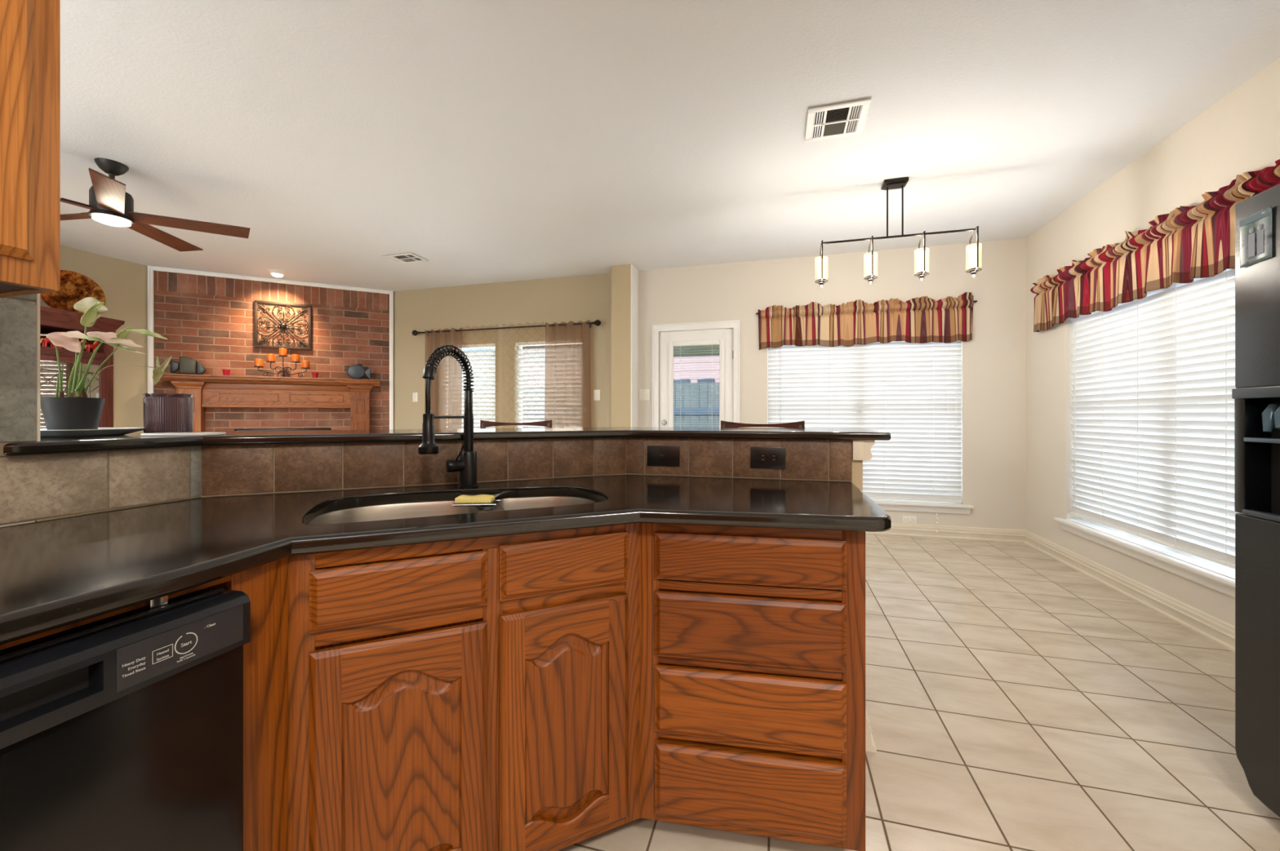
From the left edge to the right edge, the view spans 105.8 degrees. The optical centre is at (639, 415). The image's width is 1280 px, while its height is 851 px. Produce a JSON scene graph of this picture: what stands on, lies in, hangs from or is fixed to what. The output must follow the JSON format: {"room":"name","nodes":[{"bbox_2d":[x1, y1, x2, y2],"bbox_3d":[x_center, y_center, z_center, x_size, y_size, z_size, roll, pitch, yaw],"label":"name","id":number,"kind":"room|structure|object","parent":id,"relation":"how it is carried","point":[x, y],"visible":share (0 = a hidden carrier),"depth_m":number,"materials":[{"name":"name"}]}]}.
{"room":"kitchen","nodes":[
{"label":"kitchen","id":0,"kind":"room"},
{"bbox_2d":[40,244,147,433],"bbox_3d":[-6.174,-0.225,2.239,0.180,2.743,6.152,0,0,16],"label":"wall","id":1,"kind":"structure","parent":0,"point":[123,283],"depth_m":4.98,"materials":[{"name":"beige paint"}]},
{"bbox_2d":[0,446,200,527],"bbox_3d":[-1.794,-0.225,-0.333,0.142,2.743,3.585,0,0,16],"label":"wall","id":2,"kind":"structure","parent":0,"point":[33,488],"depth_m":1.15,"materials":[{"name":"tile"}]},
{"bbox_2d":[0,293,36,456],"bbox_3d":[-1.572,-0.193,0.208,0.010,0.560,1.785,0,0,16],"label":"tiled wall","id":3,"kind":"structure","parent":2,"relation":"attached to","point":[18,314],"depth_m":1.04,"materials":[{"name":"tile"}]},
{"bbox_2d":[0,0,60,297],"bbox_3d":[-1.351,-0.911,0.391,0.312,1.365,1.118,0,0,16],"label":"upper cabinet","id":4,"kind":"object","parent":2,"relation":"attached to","point":[30,29],"visible":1,"depth_m":0.85,"materials":[{"name":"brown wood"}]},
{"bbox_2d":[154,271,389,431],"bbox_3d":[-4.268,-0.225,5.811,2.333,2.743,0.252,0,0,-27],"label":"wall","id":5,"kind":"structure","parent":0,"point":[217,332],"depth_m":5.65,"materials":[{"name":"red brick"}]},
{"bbox_2d":[160,373,380,431],"bbox_3d":[-4.163,0.354,5.607,2.034,1.586,0.204,0,0,-27],"label":"fireplace mantel","id":6,"kind":"object","parent":5,"relation":"attached to","point":[207,390],"visible":0.57,"depth_m":5.56,"materials":[{"name":"brown wood"}]},
{"bbox_2d":[170,356,206,374],"bbox_3d":[-4.874,-0.538,5.229,0.295,0.193,0.044,0,0,-27],"label":"fish","id":7,"kind":"object","parent":6,"relation":"on","point":[188,366],"visible":0.94,"depth_m":5.21},
{"bbox_2d":[222,369,231,375],"bbox_3d":[-4.591,-0.472,5.373,0.074,0.066,0.074,0,0,-27],"label":"votive holder","id":8,"kind":"object","parent":6,"relation":"on","point":[225,372],"visible":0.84,"depth_m":5.35,"materials":[{"name":"red glass"}]},
{"bbox_2d":[160,373,380,386],"bbox_3d":[-4.163,-0.401,5.607,2.034,0.076,0.204,0,0,-27],"label":"shelf","id":9,"kind":"object","parent":6,"relation":"attached to","point":[180,379],"depth_m":5.48,"materials":[{"name":"brown wood"}]},
{"bbox_2d":[253,355,310,377],"bbox_3d":[-4.143,-0.565,5.615,0.537,0.248,0.111,0,0,-27],"label":"candelabra","id":10,"kind":"object","parent":6,"relation":"on","point":[295,362],"visible":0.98,"depth_m":5.61,"materials":[{"name":"brown metal"}]},
{"bbox_2d":[254,359,262,366],"bbox_3d":[-4.336,-0.601,5.508,0.076,0.094,0.076,0,0,-27],"label":"pillar candle","id":11,"kind":"object","parent":10,"relation":"on","point":[258,362],"visible":0.96,"depth_m":5.48,"materials":[{"name":"orange wax"}]},
{"bbox_2d":[266,354,275,361],"bbox_3d":[-4.238,-0.663,5.558,0.076,0.094,0.076,0,0,-27],"label":"pillar candle","id":12,"kind":"object","parent":10,"relation":"on","point":[270,357],"visible":0.97,"depth_m":5.53,"materials":[{"name":"orange wax"}]},
{"bbox_2d":[279,348,287,355],"bbox_3d":[-4.136,-0.736,5.609,0.076,0.094,0.076,0,0,-27],"label":"pillar candle","id":13,"kind":"object","parent":10,"relation":"on","point":[282,352],"visible":0.98,"depth_m":5.58,"materials":[{"name":"orange wax"}]},
{"bbox_2d":[292,354,299,362],"bbox_3d":[-4.027,-0.671,5.665,0.076,0.094,0.076,0,0,-27],"label":"pillar candle","id":14,"kind":"object","parent":10,"relation":"on","point":[295,357],"visible":0.98,"depth_m":5.63,"materials":[{"name":"orange wax"}]},
{"bbox_2d":[302,360,309,368],"bbox_3d":[-3.941,-0.605,5.708,0.076,0.094,0.076,0,0,-27],"label":"pillar candle","id":15,"kind":"object","parent":10,"relation":"on","point":[305,364],"visible":0.98,"depth_m":5.68,"materials":[{"name":"orange wax"}]},
{"bbox_2d":[311,372,318,377],"bbox_3d":[-3.855,-0.472,5.746,0.074,0.066,0.074,0,0,-27],"label":"votive holder","id":16,"kind":"object","parent":6,"relation":"on","point":[314,375],"visible":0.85,"depth_m":5.72,"materials":[{"name":"red glass"}]},
{"bbox_2d":[346,364,370,379],"bbox_3d":[-3.454,-0.535,5.950,0.260,0.192,0.060,0,0,-27],"label":"fish","id":17,"kind":"object","parent":6,"relation":"on","point":[357,371],"visible":0.94,"depth_m":5.92},
{"bbox_2d":[147,265,393,429],"bbox_3d":[-4.203,-0.225,5.683,2.333,2.743,0.035,0,0,-27],"label":"trim","id":18,"kind":"structure","parent":5,"relation":"attached to","point":[151,269],"depth_m":5.51,"materials":[{"name":"white paint"}]},
{"bbox_2d":[254,300,311,350],"bbox_3d":[-4.187,-1.053,5.683,0.544,0.544,0.043,0,0,-27],"label":"wall decor","id":19,"kind":"object","parent":5,"relation":"in","point":[283,325],"visible":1,"depth_m":5.68,"materials":[{"name":"brown metal"}]},
{"bbox_2d":[235,428,330,431],"bbox_3d":[-4.216,0.190,5.756,0.905,0.055,0.095,0,0,-27],"label":"hood","id":20,"kind":"object","parent":5,"relation":"attached to","point":[288,429],"visible":0.44,"depth_m":5.72,"materials":[{"name":"black metal"}]},
{"bbox_2d":[264,428,331,430],"bbox_3d":[-4.405,0.652,6.129,0.935,0.990,0.460,0,0,-27],"label":"wall","id":21,"kind":"structure","parent":0,"point":[264,428],"depth_m":5.87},
{"bbox_2d":[35,459,862,522],"bbox_3d":[-0.381,0.617,1.660,2.382,1.060,0.586,0,0,-16],"label":"wall","id":22,"kind":"structure","parent":0,"point":[857,465],"depth_m":1.70,"materials":[{"name":"beige paint"}]},
{"bbox_2d":[36,293,39,441],"bbox_3d":[-1.392,-0.769,1.087,0.134,1.654,0.005,0,0,16],"label":"trim","id":23,"kind":"structure","parent":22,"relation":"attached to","point":[37,295],"depth_m":1.07,"materials":[{"name":"beige paint"}]},
{"bbox_2d":[200,437,626,497],"bbox_3d":[-0.653,0.160,1.647,1.308,0.146,0.010,0,0,-24],"label":"wall","id":24,"kind":"structure","parent":22,"relation":"attached to","point":[246,469],"depth_m":1.56,"materials":[{"name":"tile"}]},
{"bbox_2d":[3,426,890,456],"bbox_3d":[-0.446,0.072,1.784,2.923,0.028,1.000,0,0,-16],"label":"bar ledge","id":25,"kind":"object","parent":22,"relation":"on","point":[46,446],"visible":0.94,"depth_m":1.63,"materials":[{"name":"black stone"}]},
{"bbox_2d":[40,427,144,437],"bbox_3d":[-1.577,0.048,1.352,0.250,0.020,0.250,0,0,0],"label":"plate","id":26,"kind":"object","parent":25,"relation":"on","point":[44,433],"visible":0.7,"depth_m":1.30,"materials":[{"name":"white ceramic"}]},
{"bbox_2d":[81,377,91,397],"bbox_3d":[-1.617,-0.037,1.414,0.018,0.147,0.018,0,0,16],"label":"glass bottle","id":27,"kind":"object","parent":26,"relation":"on","point":[87,378],"visible":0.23,"depth_m":1.42,"materials":[{"name":"red glass"}]},
{"bbox_2d":[40,297,172,430],"bbox_3d":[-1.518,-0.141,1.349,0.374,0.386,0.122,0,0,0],"label":"potted plant","id":28,"kind":"object","parent":26,"relation":"on","point":[77,412],"visible":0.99,"depth_m":1.34,"materials":[{"name":"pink plant"}]},
{"bbox_2d":[142,393,193,433],"bbox_3d":[-1.429,-0.004,1.468,0.110,0.122,0.110,0,0,16],"label":"ribbed planter","id":29,"kind":"object","parent":25,"relation":"on","point":[162,412],"visible":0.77,"depth_m":1.43,"materials":[{"name":"glass"}]},
{"bbox_2d":[140,432,226,435],"bbox_3d":[-1.310,0.054,1.394,0.158,0.008,0.090,0,0,-6],"label":"tray","id":30,"kind":"object","parent":25,"relation":"on","point":[154,433],"depth_m":1.35,"materials":[{"name":"white stone"}]},
{"bbox_2d":[626,437,852,481],"bbox_3d":[0.345,0.160,1.809,0.830,0.146,0.011,0,0,15],"label":"backsplash","id":31,"kind":"structure","parent":22,"relation":"attached to","point":[805,460],"depth_m":1.80,"materials":[{"name":"tile"}]},
{"bbox_2d":[647,445,679,466],"bbox_3d":[0.089,0.157,1.863,0.128,0.078,0.016,0,0,15],"label":"switch","id":32,"kind":"object","parent":31,"relation":"attached to","point":[657,455],"visible":1,"depth_m":1.86,"materials":[{"name":"black plastic"}]},
{"bbox_2d":[750,447,785,469],"bbox_3d":[0.467,0.155,1.766,0.124,0.078,0.008,0,0,15],"label":"bar outlet","id":33,"kind":"object","parent":31,"relation":"attached to","point":[760,457],"visible":1,"depth_m":1.76,"materials":[{"name":"black plastic"}]},
{"bbox_2d":[757,453,767,462],"bbox_3d":[0.447,0.155,1.768,0.033,0.033,0.002,0,0,15],"label":"socket","id":34,"kind":"object","parent":33,"relation":"attached to","point":[762,457],"depth_m":1.77,"materials":[{"name":"black plastic"}]},
{"bbox_2d":[768,453,777,462],"bbox_3d":[0.485,0.155,1.758,0.033,0.033,0.002,0,0,15],"label":"socket","id":35,"kind":"object","parent":33,"relation":"attached to","point":[773,458],"depth_m":1.76,"materials":[{"name":"black plastic"}]},
{"bbox_2d":[852,440,863,460],"bbox_3d":[0.762,0.122,1.693,0.034,0.070,0.018,0,0,16],"label":"trim","id":36,"kind":"structure","parent":22,"relation":"attached to","point":[857,445],"depth_m":1.69,"materials":[{"name":"beige paint"}]},
{"bbox_2d":[863,440,874,460],"bbox_3d":[0.815,0.122,1.753,0.036,0.070,0.153,0,0,16],"label":"trim","id":37,"kind":"structure","parent":22,"relation":"attached to","point":[868,445],"depth_m":1.68,"materials":[{"name":"beige paint"}]},
{"bbox_2d":[865,709,876,753],"bbox_3d":[0.811,1.091,1.740,0.036,0.112,0.190,0,0,16],"label":"baseboard","id":38,"kind":"structure","parent":22,"relation":"attached to","point":[870,746],"depth_m":1.65,"materials":[{"name":"beige paint"}]},
{"bbox_2d":[611,264,631,426],"bbox_3d":[-0.148,-0.225,5.324,0.220,2.743,0.381,0,0,16],"label":"wall column","id":39,"kind":"structure","parent":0,"point":[620,274],"depth_m":5.14,"materials":[{"name":"beige paint"}]},
{"bbox_2d":[60,0,1279,291],"bbox_3d":[-1.745,-1.656,1.810,9.257,0.120,8.334,0,0,16],"label":"ceiling","id":40,"kind":"structure","parent":0,"point":[482,141],"depth_m":2.59,"materials":[{"name":"white paint"}]},
{"bbox_2d":[60,157,250,251],"bbox_3d":[-3.395,-1.405,3.074,1.335,0.382,1.352,0,0,16],"label":"ceiling fan","id":41,"kind":"object","parent":40,"relation":"hanging from","point":[109,202],"visible":0.97,"depth_m":3.08,"materials":[{"name":"wood"}]},
{"bbox_2d":[266,269,288,277],"bbox_3d":[-4.033,-1.567,5.384,0.190,0.056,0.190,0,0,16],"label":"recessed light","id":42,"kind":"object","parent":40,"relation":"in","point":[277,273],"visible":1,"depth_m":5.34,"materials":[{"name":"white paint"}]},
{"bbox_2d":[381,253,428,264],"bbox_3d":[-2.377,-1.590,4.901,0.360,0.012,0.250,0,0,16],"label":"ceiling vent","id":43,"kind":"object","parent":40,"relation":"in","point":[405,258],"visible":1,"depth_m":4.89,"materials":[{"name":"white metal"}]},
{"bbox_2d":[804,98,871,142],"bbox_3d":[1.059,-1.590,2.619,0.300,0.012,0.310,0,0,16],"label":"ceiling vent","id":44,"kind":"object","parent":40,"relation":"in","point":[848,118],"visible":1,"depth_m":2.61,"materials":[{"name":"white metal"}]},
{"bbox_2d":[814,177,982,287],"bbox_3d":[1.739,-1.251,3.305,1.029,0.688,0.138,0,0,16],"label":"linear chandelier","id":45,"kind":"object","parent":40,"relation":"hanging from","point":[898,183],"visible":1,"depth_m":3.28,"materials":[{"name":"brown metal"}]},
{"bbox_2d":[393,238,1026,529],"bbox_3d":[0.235,-0.225,5.341,7.046,2.743,0.140,0,0,16],"label":"wall","id":46,"kind":"structure","parent":0,"point":[993,362],"depth_m":4.98,"materials":[{"name":"beige paint"}]},
{"bbox_2d":[412,392,417,402],"bbox_3d":[-2.851,-0.228,6.131,0.075,0.120,0.016,0,0,16],"label":"light switch","id":47,"kind":"object","parent":46,"relation":"attached to","point":[415,395],"visible":1,"depth_m":6.13,"materials":[{"name":"beige plastic"}]},
{"bbox_2d":[411,320,600,335],"bbox_3d":[-1.633,-1.028,5.733,2.510,0.070,0.120,0,0,16],"label":"curtain rod","id":48,"kind":"object","parent":46,"relation":"attached to","point":[597,322],"visible":0.94,"depth_m":5.68,"materials":[{"name":"brown metal"}]},
{"bbox_2d":[424,327,462,429],"bbox_3d":[-2.409,0.032,5.927,0.540,2.190,0.064,0,0,16],"label":"sheer curtain","id":49,"kind":"object","parent":48,"relation":"hanging from","point":[446,389],"visible":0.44,"depth_m":5.92,"materials":[{"name":"beige fabric"}]},
{"bbox_2d":[462,325,497,428],"bbox_3d":[-1.911,0.024,5.787,0.485,2.206,0.032,0,0,16],"label":"sheer curtain","id":50,"kind":"object","parent":48,"relation":"hanging from","point":[482,326],"visible":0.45,"depth_m":5.78,"materials":[{"name":"fabric"}]},
{"bbox_2d":[502,322,543,427],"bbox_3d":[-1.358,0.024,5.630,0.535,2.206,0.032,0,0,16],"label":"sheer curtain","id":51,"kind":"object","parent":48,"relation":"hanging from","point":[535,322],"visible":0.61,"depth_m":5.63,"materials":[{"name":"fabric"}]},
{"bbox_2d":[544,320,591,427],"bbox_3d":[-0.827,0.032,5.480,0.600,2.190,0.064,0,0,16],"label":"sheer curtain","id":52,"kind":"object","parent":48,"relation":"hanging from","point":[567,377],"visible":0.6,"depth_m":5.47,"materials":[{"name":"beige fabric"}]},
{"bbox_2d":[518,345,535,427],"bbox_3d":[-1.044,0.012,5.739,0.870,1.770,0.040,0,0,16],"label":"window","id":53,"kind":"structure","parent":46,"relation":"in","point":[519,347],"depth_m":5.84,"materials":[{"name":"white paint"}]},
{"bbox_2d":[515,341,545,428],"bbox_3d":[-1.065,0.007,5.664,0.862,1.756,0.073,0,0,16],"label":"window blind","id":54,"kind":"object","parent":53,"relation":"attached to","point":[531,383],"visible":0.2,"depth_m":5.74,"materials":[{"name":"white paint"}]},
{"bbox_2d":[593,390,599,400],"bbox_3d":[-0.488,-0.228,5.464,0.075,0.120,0.016,0,0,16],"label":"light switch","id":55,"kind":"object","parent":46,"relation":"attached to","point":[596,393],"visible":1,"depth_m":5.46,"materials":[{"name":"beige plastic"}]},
{"bbox_2d":[631,264,638,426],"bbox_3d":[-0.059,-0.225,5.225,0.010,2.743,0.247,0,0,16],"label":"trim","id":56,"kind":"structure","parent":46,"relation":"attached to","point":[634,273],"depth_m":5.21,"materials":[{"name":"white paint"}]},
{"bbox_2d":[639,389,649,400],"bbox_3d":[0.049,-0.226,5.312,0.114,0.124,0.016,0,0,16],"label":"light switch","id":57,"kind":"object","parent":46,"relation":"attached to","point":[644,394],"visible":1,"depth_m":5.31,"materials":[{"name":"beige plastic"}]},
{"bbox_2d":[674,345,712,427],"bbox_3d":[0.607,0.042,5.191,0.491,1.570,0.015,0,0,16],"label":"mini blind","id":58,"kind":"object","parent":46,"relation":"attached to","point":[674,345],"depth_m":5.18,"materials":[{"name":"white paint"}]},
{"bbox_2d":[652,320,739,427],"bbox_3d":[0.587,0.080,5.155,0.938,2.135,0.026,0,0,16],"label":"trim","id":59,"kind":"structure","parent":46,"relation":"attached to","point":[735,325],"depth_m":5.15,"materials":[{"name":"white paint"}]},
{"bbox_2d":[659,328,733,427],"bbox_3d":[0.596,0.115,5.163,0.803,2.045,0.110,0,0,16],"label":"door","id":60,"kind":"structure","parent":46,"relation":"in","point":[722,337],"depth_m":5.18,"materials":[{"name":"white paint"}]},
{"bbox_2d":[768,340,962,502],"bbox_3d":[2.160,-0.088,4.750,1.747,1.806,0.077,0,0,16],"label":"window blind","id":61,"kind":"object","parent":46,"relation":"attached to","point":[910,392],"visible":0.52,"depth_m":4.69,"materials":[{"name":"white paint"}]},
{"bbox_2d":[755,292,977,350],"bbox_3d":[2.136,-0.899,4.693,1.965,0.459,0.100,0,0,16],"label":"striped valance","id":62,"kind":"object","parent":46,"relation":"attached to","point":[924,319],"visible":1,"depth_m":4.67,"materials":[{"name":"fabric"}]},
{"bbox_2d":[902,515,916,524],"bbox_3d":[2.565,0.995,4.606,0.118,0.074,0.008,0,0,16],"label":"wall outlet","id":63,"kind":"object","parent":46,"relation":"attached to","point":[906,519],"visible":1,"depth_m":4.60,"materials":[{"name":"beige plastic"}]},
{"bbox_2d":[871,498,973,514],"bbox_3d":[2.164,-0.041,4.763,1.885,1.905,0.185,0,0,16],"label":"window sill","id":64,"kind":"structure","parent":46,"relation":"in","point":[885,504],"depth_m":4.56,"materials":[{"name":"white paint"}]},
{"bbox_2d":[865,523,1026,543],"bbox_3d":[2.254,1.089,4.683,2.522,0.115,0.030,0,0,16],"label":"baseboard","id":65,"kind":"structure","parent":46,"relation":"attached to","point":[993,535],"depth_m":4.49,"materials":[{"name":"beige paint"}]},
{"bbox_2d":[557,533,1279,850],"bbox_3d":[-1.745,1.207,1.810,9.257,0.120,8.334,0,0,16],"label":"floor","id":66,"kind":"structure","parent":0,"point":[1016,700],"depth_m":1.81,"materials":[{"name":"beige tile"}]},
{"bbox_2d":[40,306,124,428],"bbox_3d":[-5.160,0.124,3.833,0.482,2.045,1.554,0,0,1],"label":"window","id":67,"kind":"structure","parent":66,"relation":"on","point":[52,320],"depth_m":4.25,"materials":[{"name":"brown wood"}]},
{"bbox_2d":[40,337,55,347],"bbox_3d":[-5.063,-0.641,4.156,0.044,0.135,0.140,0,0,1],"label":"horse figurine","id":68,"kind":"object","parent":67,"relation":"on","point":[44,341],"visible":0.41,"depth_m":4.11,"materials":[{"name":"red ceramic"}]},
{"bbox_2d":[40,270,106,314],"bbox_3d":[-5.156,-1.095,4.378,0.154,0.391,0.525,0,0,1],"label":"platter","id":69,"kind":"object","parent":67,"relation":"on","point":[75,286],"visible":0.52,"depth_m":4.37,"materials":[{"name":"brown ceramic"}]},
{"bbox_2d":[40,346,106,360],"bbox_3d":[-5.178,-0.540,3.834,0.415,0.065,1.406,0,0,1],"label":"display shelf","id":70,"kind":"object","parent":67,"relation":"attached to","point":[45,352],"depth_m":4.19,"materials":[{"name":"brown wood"}]},
{"bbox_2d":[84,341,99,352],"bbox_3d":[-5.056,-0.634,4.469,0.039,0.121,0.125,0,0,1],"label":"horse figurine","id":71,"kind":"object","parent":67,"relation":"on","point":[87,347],"visible":0.84,"depth_m":4.45,"materials":[{"name":"red ceramic"}]},
{"bbox_2d":[0,588,250,850],"bbox_3d":[-1.005,0.717,0.597,0.581,0.860,0.594,0,0,16],"label":"dishwasher","id":72,"kind":"object","parent":66,"relation":"on","point":[124,731],"visible":0.99,"depth_m":0.66,"materials":[{"name":"black plastic"}]},
{"bbox_2d":[200,556,288,850],"bbox_3d":[-0.980,0.708,0.965,0.600,0.879,0.100,0,0,16],"label":"base cabinet","id":73,"kind":"object","parent":66,"relation":"on","point":[265,658],"visible":0.1,"depth_m":0.89,"materials":[{"name":"brown wood"}]},
{"bbox_2d":[288,523,639,850],"bbox_3d":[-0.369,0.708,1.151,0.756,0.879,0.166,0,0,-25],"label":"base cabinet","id":74,"kind":"object","parent":66,"relation":"on","point":[481,694],"visible":1,"depth_m":1.06,"materials":[{"name":"brown wood"}]},
{"bbox_2d":[480,419,551,428],"bbox_3d":[-0.669,0.587,2.670,0.420,1.120,0.454,0,0,-17],"label":"bar stool","id":75,"kind":"object","parent":66,"relation":"on","point":[483,424],"visible":0.17,"depth_m":2.86,"materials":[{"name":"brown wood"}]},
{"bbox_2d":[639,523,865,850],"bbox_3d":[0.315,0.708,1.460,0.552,0.879,0.548,0,0,10],"label":"base cabinet","id":76,"kind":"object","parent":66,"relation":"on","point":[752,640],"visible":0.84,"depth_m":1.19,"materials":[{"name":"brown wood"}]},
{"bbox_2d":[720,420,804,428],"bbox_3d":[0.562,0.587,2.259,0.420,1.120,0.454,0,0,16],"label":"bar stool","id":77,"kind":"object","parent":66,"relation":"on","point":[801,424],"visible":0.19,"depth_m":2.45,"materials":[{"name":"brown wood"}]},
{"bbox_2d":[1231,183,1279,817],"bbox_3d":[2.017,0.246,0.918,0.857,1.761,0.900,0,0,16],"label":"refrigerator","id":78,"kind":"object","parent":66,"relation":"on","point":[1256,393],"visible":1,"depth_m":1.39,"materials":[{"name":"black metal"}]},
{"bbox_2d":[1239,205,1271,268],"bbox_3d":[1.759,-0.507,1.384,0.004,0.146,0.096,0,0,16],"label":"photo magnet","id":79,"kind":"object","parent":78,"relation":"attached to","point":[1255,229],"visible":1,"depth_m":1.38},
{"bbox_2d":[1244,437,1279,444],"bbox_3d":[1.760,0.071,1.270,0.062,0.012,0.297,0,0,16],"label":"shelf","id":80,"kind":"object","parent":78,"relation":"attached to","point":[1246,440],"depth_m":1.39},
{"bbox_3d":[-1.226,0.657,0.019,0.600,0.779,0.610,0,0,16],"label":"base cabinet","id":81,"kind":"object","parent":66,"relation":"on","visible":0},
{"bbox_2d":[0,475,891,644],"bbox_3d":[-0.538,0.251,0.507,1.830,0.035,2.984,0,0,16],"label":"countertop","id":82,"kind":"structure","parent":81,"relation":"on","point":[55,574],"depth_m":1.03,"materials":[{"name":"black stone"}]},
{"bbox_2d":[0,576,230,650],"bbox_3d":[-0.790,0.282,0.541,0.032,0.026,0.611,0,0,16],"label":"rail","id":83,"kind":"object","parent":82,"relation":"attached to","point":[161,602],"visible":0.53,"depth_m":0.69,"materials":[{"name":"brown wood"}]},
{"bbox_2d":[417,345,478,488],"bbox_3d":[-0.595,0.009,1.479,0.093,0.447,0.268,0,0,12],"label":"kitchen faucet","id":84,"kind":"object","parent":82,"relation":"on","point":[466,465],"visible":1,"depth_m":1.54,"materials":[{"name":"black metal"}]},
{"bbox_2d":[308,497,596,524],"bbox_3d":[-0.478,0.364,1.349,0.764,0.190,0.433,0,0,-25],"label":"double sink","id":85,"kind":"object","parent":82,"relation":"in","point":[412,510],"visible":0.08,"depth_m":1.49,"materials":[{"name":"metal"}]},
{"bbox_2d":[452,500,501,511],"bbox_3d":[-0.474,0.261,1.401,0.123,0.015,0.091,0,0,-4],"label":"sponge caddy","id":86,"kind":"object","parent":85,"relation":"on","point":[483,507],"visible":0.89,"depth_m":1.38,"materials":[{"name":"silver metal"}]},
{"bbox_2d":[454,494,494,504],"bbox_3d":[-0.480,0.246,1.412,0.100,0.022,0.058,0,0,-4],"label":"sponge","id":87,"kind":"object","parent":86,"relation":"on","point":[480,499],"visible":1,"depth_m":1.39,"materials":[{"name":"yellow plastic"}]},
{"bbox_2d":[453,502,497,506],"bbox_3d":[-0.475,0.259,1.412,0.114,0.002,0.060,0,0,-4],"label":"tray","id":88,"kind":"object","parent":86,"relation":"on","point":[494,504],"depth_m":1.38,"materials":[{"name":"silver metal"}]},
{"bbox_2d":[1026,57,1279,626],"bbox_3d":[2.488,-0.225,0.614,0.140,2.743,7.734,0,0,16],"label":"wall","id":89,"kind":"structure","parent":0,"point":[1238,134],"depth_m":3.18,"materials":[{"name":"beige paint"}]},
{"bbox_2d":[1023,530,1235,653],"bbox_3d":[2.406,1.089,0.637,0.030,0.115,7.734,0,0,16],"label":"baseboard","id":90,"kind":"structure","parent":89,"relation":"attached to","point":[1221,633],"depth_m":2.92,"materials":[{"name":"beige paint"}]},
{"bbox_2d":[1053,517,1235,597],"bbox_3d":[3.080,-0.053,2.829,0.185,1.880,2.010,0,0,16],"label":"window sill","id":91,"kind":"structure","parent":89,"relation":"in","point":[1215,576],"depth_m":2.84,"materials":[{"name":"white paint"}]},
{"bbox_2d":[1069,268,1239,569],"bbox_3d":[3.067,-0.116,2.833,0.077,1.751,1.872,0,0,16],"label":"window blind","id":92,"kind":"object","parent":89,"relation":"attached to","point":[1153,375],"visible":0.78,"depth_m":2.87,"materials":[{"name":"white paint"}]},
{"bbox_2d":[1030,159,1279,332],"bbox_3d":[3.051,-0.926,2.999,0.099,0.463,2.365,0,0,16],"label":"striped valance","id":93,"kind":"object","parent":89,"relation":"attached to","point":[1184,244],"visible":0.92,"depth_m":2.80,"materials":[{"name":"fabric"}]},
{"label":"outside","id":94,"kind":"structure","parent":0,"visible":0},
{"bbox_3d":[3.045,1.332,14.459,16.000,0.130,18.516,0,0,16],"label":"ground","id":95,"kind":"structure","parent":94,"visible":0},
{"bbox_2d":[522,382,719,427],"bbox_3d":[0.659,0.327,8.953,7.200,1.840,0.050,0,0,16],"label":"fence","id":96,"kind":"object","parent":95,"relation":"on","point":[697,411],"visible":0.05,"depth_m":8.86,"materials":[{"name":"grey wood"}]},
{"bbox_2d":[522,345,719,427],"bbox_3d":[2.130,-1.103,13.427,10.600,4.500,4.800,0,0,16],"label":"house","id":97,"kind":"structure","parent":95,"relation":"on","point":[688,371],"depth_m":11.60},
{"bbox_3d":[0.105,0.244,6.517,0.100,2.045,0.100,0,0,16],"label":"patio post","id":98,"kind":"object","parent":95,"relation":"on","visible":0},
{"bbox_2d":[673,344,719,356],"bbox_3d":[0.769,-0.933,6.329,1.500,0.300,0.120,0,0,16],"label":"beam","id":99,"kind":"structure","parent":98,"relation":"on","point":[698,350],"depth_m":6.28,"materials":[{"name":"green paint"}]},
{"bbox_3d":[-2.098,0.012,6.037,0.800,1.770,0.040,0,0,16],"label":"window","id":100,"kind":"structure","parent":0,"visible":0},
{"bbox_2d":[462,343,495,428],"bbox_3d":[-2.119,0.007,5.961,0.792,1.756,0.073,0,0,16],"label":"window blind","id":101,"kind":"object","parent":100,"relation":"attached to","point":[491,366],"visible":0.21,"depth_m":5.91,"materials":[{"name":"white paint"}]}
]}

